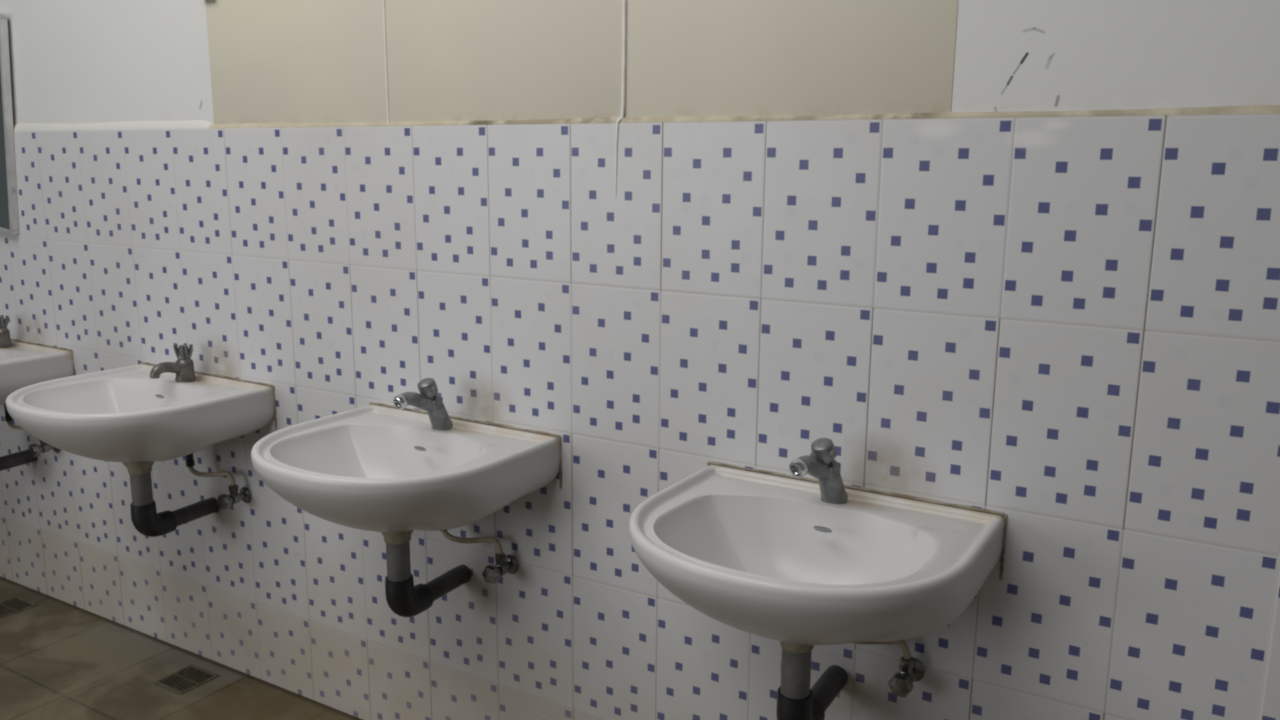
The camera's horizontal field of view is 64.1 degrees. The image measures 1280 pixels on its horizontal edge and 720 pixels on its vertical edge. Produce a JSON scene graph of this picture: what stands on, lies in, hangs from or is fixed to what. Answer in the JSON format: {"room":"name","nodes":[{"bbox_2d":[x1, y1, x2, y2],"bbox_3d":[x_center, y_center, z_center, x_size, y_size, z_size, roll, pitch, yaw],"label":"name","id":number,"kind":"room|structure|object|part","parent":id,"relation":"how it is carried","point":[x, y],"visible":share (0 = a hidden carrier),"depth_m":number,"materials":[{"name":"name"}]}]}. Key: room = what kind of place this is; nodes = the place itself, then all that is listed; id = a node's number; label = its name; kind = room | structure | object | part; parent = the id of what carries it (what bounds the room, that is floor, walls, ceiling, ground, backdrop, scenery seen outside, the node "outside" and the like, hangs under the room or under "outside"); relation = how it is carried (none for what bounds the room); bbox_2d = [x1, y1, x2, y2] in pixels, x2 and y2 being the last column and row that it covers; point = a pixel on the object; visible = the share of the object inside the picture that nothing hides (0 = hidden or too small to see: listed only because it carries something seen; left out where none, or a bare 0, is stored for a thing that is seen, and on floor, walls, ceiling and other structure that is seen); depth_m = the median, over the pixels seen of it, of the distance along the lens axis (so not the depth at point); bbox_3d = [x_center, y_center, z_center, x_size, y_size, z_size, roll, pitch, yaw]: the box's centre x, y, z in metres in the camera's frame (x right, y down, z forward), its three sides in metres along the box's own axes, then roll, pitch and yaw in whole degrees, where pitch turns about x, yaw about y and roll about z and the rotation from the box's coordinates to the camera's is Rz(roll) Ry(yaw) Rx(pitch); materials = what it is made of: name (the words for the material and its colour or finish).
{"room":"public restroom","nodes":[
{"label":"public restroom","id":0,"kind":"room"},
{"bbox_2d":[0,576,362,719],"bbox_3d":[-1.797,1.244,0.858,8.600,0.100,4.360,7,13,30],"label":"floor","id":1,"kind":"structure","parent":0,"point":[60,660],"depth_m":2.69,"materials":[{"name":"tile"}]},
{"bbox_2d":[0,596,37,618],"bbox_3d":[-1.920,0.753,3.106,0.116,0.007,0.116,7,13,30],"label":"floor drain","id":2,"kind":"object","parent":1,"relation":"in","point":[16,604],"visible":1,"depth_m":3.12,"materials":[{"name":"metal"}]},
{"bbox_2d":[153,664,219,694],"bbox_3d":[-1.193,0.841,2.688,0.116,0.007,0.116,7,13,30],"label":"floor drain","id":3,"kind":"object","parent":1,"relation":"on","point":[181,681],"visible":1,"depth_m":2.69,"materials":[{"name":"metal"}]},
{"bbox_2d":[0,0,1279,719],"bbox_3d":[-0.698,-0.662,2.317,8.600,3.100,0.160,7,13,30],"label":"wall","id":4,"kind":"structure","parent":0,"point":[1067,328],"depth_m":1.86,"materials":[{"name":"tile"}]},
{"bbox_2d":[0,14,18,233],"bbox_3d":[-1.966,-0.701,2.981,0.515,0.646,0.022,7,13,30],"label":"mirror","id":5,"kind":"object","parent":4,"relation":"attached to","point":[9,222],"visible":1,"depth_m":2.88,"materials":[{"name":"metal"}]},
{"bbox_3d":[-1.967,-0.700,2.978,0.444,0.589,0.008,13,16,29],"label":"glass","id":6,"kind":"part","parent":5,"relation":"part of","materials":[{"name":"mirror"}]},
{"bbox_2d":[4,416,59,456],"bbox_3d":[-1.800,0.221,3.022,0.164,0.107,0.075,7,13,30],"label":"valve","id":7,"kind":"object","parent":4,"relation":"attached to","point":[34,450],"visible":0.63,"depth_m":2.99,"materials":[{"name":"silver metal"}]},
{"bbox_3d":[-1.763,0.263,2.974,0.040,0.036,0.021,7,13,30],"label":"valve knob","id":8,"kind":"part","parent":7,"relation":"part of","materials":[{"name":"silver metal"}]},
{"bbox_2d":[0,315,74,470],"bbox_3d":[-1.955,0.127,2.881,0.533,0.468,0.451,7,13,30],"label":"basin","id":9,"kind":"object","parent":4,"relation":"attached to","point":[23,364],"visible":0.81,"depth_m":2.88,"materials":[{"name":"white ceramic"}]},
{"bbox_2d":[0,315,11,415],"bbox_3d":[-1.884,0.022,2.979,0.049,0.298,0.113,7,13,30],"label":"tap","id":10,"kind":"object","parent":9,"relation":"on","point":[5,339],"depth_m":2.98,"materials":[{"name":"grey metal"}]},
{"bbox_3d":[-1.955,0.064,2.868,0.526,0.168,0.448,7,13,30],"label":"bowl","id":11,"kind":"part","parent":9,"relation":"part of","materials":[{"name":"white ceramic"}]},
{"bbox_2d":[6,343,276,536],"bbox_3d":[-1.228,0.217,2.451,0.533,0.468,0.451,7,13,30],"label":"basin","id":12,"kind":"object","parent":4,"relation":"attached to","point":[141,415],"visible":1,"depth_m":2.44,"materials":[{"name":"white ceramic"}]},
{"bbox_3d":[-1.228,0.154,2.437,0.526,0.168,0.448,7,13,30],"label":"bowl","id":13,"kind":"part","parent":12,"relation":"part of","materials":[{"name":"white ceramic"}]},
{"bbox_2d":[150,343,195,460],"bbox_3d":[-1.157,0.112,2.549,0.049,0.298,0.113,7,13,30],"label":"tap","id":14,"kind":"object","parent":12,"relation":"on","point":[172,390],"depth_m":2.54,"materials":[{"name":"grey metal"}]},
{"bbox_2d":[186,460,250,509],"bbox_3d":[-1.073,0.311,2.591,0.164,0.107,0.075,7,13,30],"label":"valve","id":15,"kind":"object","parent":4,"relation":"attached to","point":[224,501],"visible":1,"depth_m":2.56,"materials":[{"name":"silver metal"}]},
{"bbox_3d":[-1.035,0.353,2.544,0.040,0.036,0.021,7,13,30],"label":"valve knob","id":16,"kind":"part","parent":15,"relation":"part of","materials":[{"name":"silver metal"}]},
{"bbox_2d":[205,0,387,123],"bbox_3d":[-0.775,-0.674,2.278,0.572,0.302,0.002,7,13,30],"label":"board","id":17,"kind":"object","parent":4,"relation":"attached to","point":[272,61],"visible":1,"depth_m":2.27,"materials":[{"name":"beige paint"}]},
{"bbox_2d":[383,0,389,122],"bbox_3d":[-0.530,-0.645,2.131,0.005,0.300,0.004,7,13,30],"label":"trim","id":18,"kind":"structure","parent":4,"relation":"attached to","point":[383,0],"depth_m":2.13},
{"bbox_2d":[251,378,561,616],"bbox_3d":[-0.499,0.298,2.018,0.533,0.487,0.451,7,13,30],"label":"basin","id":19,"kind":"object","parent":4,"relation":"attached to","point":[392,472],"visible":1,"depth_m":2.04,"materials":[{"name":"white ceramic"}]},
{"bbox_3d":[-0.500,0.244,2.006,0.526,0.168,0.448,7,13,30],"label":"bowl","id":20,"kind":"part","parent":19,"relation":"part of","materials":[{"name":"white ceramic"}]},
{"bbox_2d":[393,378,452,430],"bbox_3d":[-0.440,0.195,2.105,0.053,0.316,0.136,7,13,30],"label":"tap","id":21,"kind":"object","parent":19,"relation":"on","point":[428,400],"depth_m":2.08,"materials":[{"name":"grey metal"}]},
{"bbox_2d":[441,530,518,583],"bbox_3d":[-0.344,0.401,2.160,0.164,0.107,0.075,7,13,30],"label":"valve","id":22,"kind":"object","parent":4,"relation":"attached to","point":[491,574],"visible":0.93,"depth_m":2.13,"materials":[{"name":"silver metal"}]},
{"bbox_3d":[-0.307,0.443,2.113,0.040,0.036,0.021,7,13,30],"label":"valve knob","id":23,"kind":"part","parent":22,"relation":"part of","materials":[{"name":"silver metal"}]},
{"bbox_2d":[385,0,622,121],"bbox_3d":[-0.278,-0.613,1.984,0.586,0.302,0.002,7,13,30],"label":"board","id":24,"kind":"object","parent":4,"relation":"attached to","point":[448,60],"visible":1,"depth_m":1.98,"materials":[{"name":"beige paint"}]},
{"bbox_2d":[615,0,626,197],"bbox_3d":[-0.034,-0.514,1.845,0.020,0.438,0.009,-3,12,-17],"label":"trim","id":25,"kind":"structure","parent":4,"relation":"attached to","point":[624,41],"depth_m":1.85,"materials":[{"name":"white plastic"}]},
{"bbox_2d":[13,105,1279,130],"bbox_3d":[-0.738,-0.528,2.278,8.600,0.027,0.010,7,13,30],"label":"trim","id":26,"kind":"structure","parent":4,"relation":"attached to","point":[1249,109],"depth_m":1.80,"materials":[{"name":"white tile"}]},
{"bbox_2d":[625,0,957,116],"bbox_3d":[0.226,-0.551,1.686,0.588,0.302,0.002,7,13,30],"label":"board","id":27,"kind":"object","parent":4,"relation":"attached to","point":[737,58],"visible":1,"depth_m":1.68,"materials":[{"name":"beige paint"}]},
{"bbox_2d":[629,438,1006,719],"bbox_3d":[0.236,0.389,1.583,0.533,0.487,0.451,7,13,30],"label":"basin","id":28,"kind":"object","parent":4,"relation":"attached to","point":[801,565],"visible":1,"depth_m":1.61,"materials":[{"name":"white ceramic"}]},
{"bbox_3d":[0.235,0.335,1.571,0.526,0.168,0.448,7,13,30],"label":"bowl","id":29,"kind":"part","parent":28,"relation":"part of","materials":[{"name":"white ceramic"}]},
{"bbox_2d":[789,438,847,503],"bbox_3d":[0.293,0.187,1.659,0.066,0.119,0.126,7,13,30],"label":"tap","id":30,"kind":"object","parent":28,"relation":"on","point":[823,466],"depth_m":1.65,"materials":[{"name":"grey metal"}]},
{"bbox_2d":[852,640,924,697],"bbox_3d":[0.391,0.492,1.725,0.164,0.107,0.075,7,13,30],"label":"valve","id":31,"kind":"object","parent":4,"relation":"attached to","point":[912,670],"visible":0.6,"depth_m":1.69,"materials":[{"name":"silver metal"}]},
{"bbox_3d":[0.428,0.534,1.678,0.040,0.036,0.021,7,13,30],"label":"valve knob","id":32,"kind":"part","parent":31,"relation":"part of","materials":[{"name":"silver metal"}]}
]}

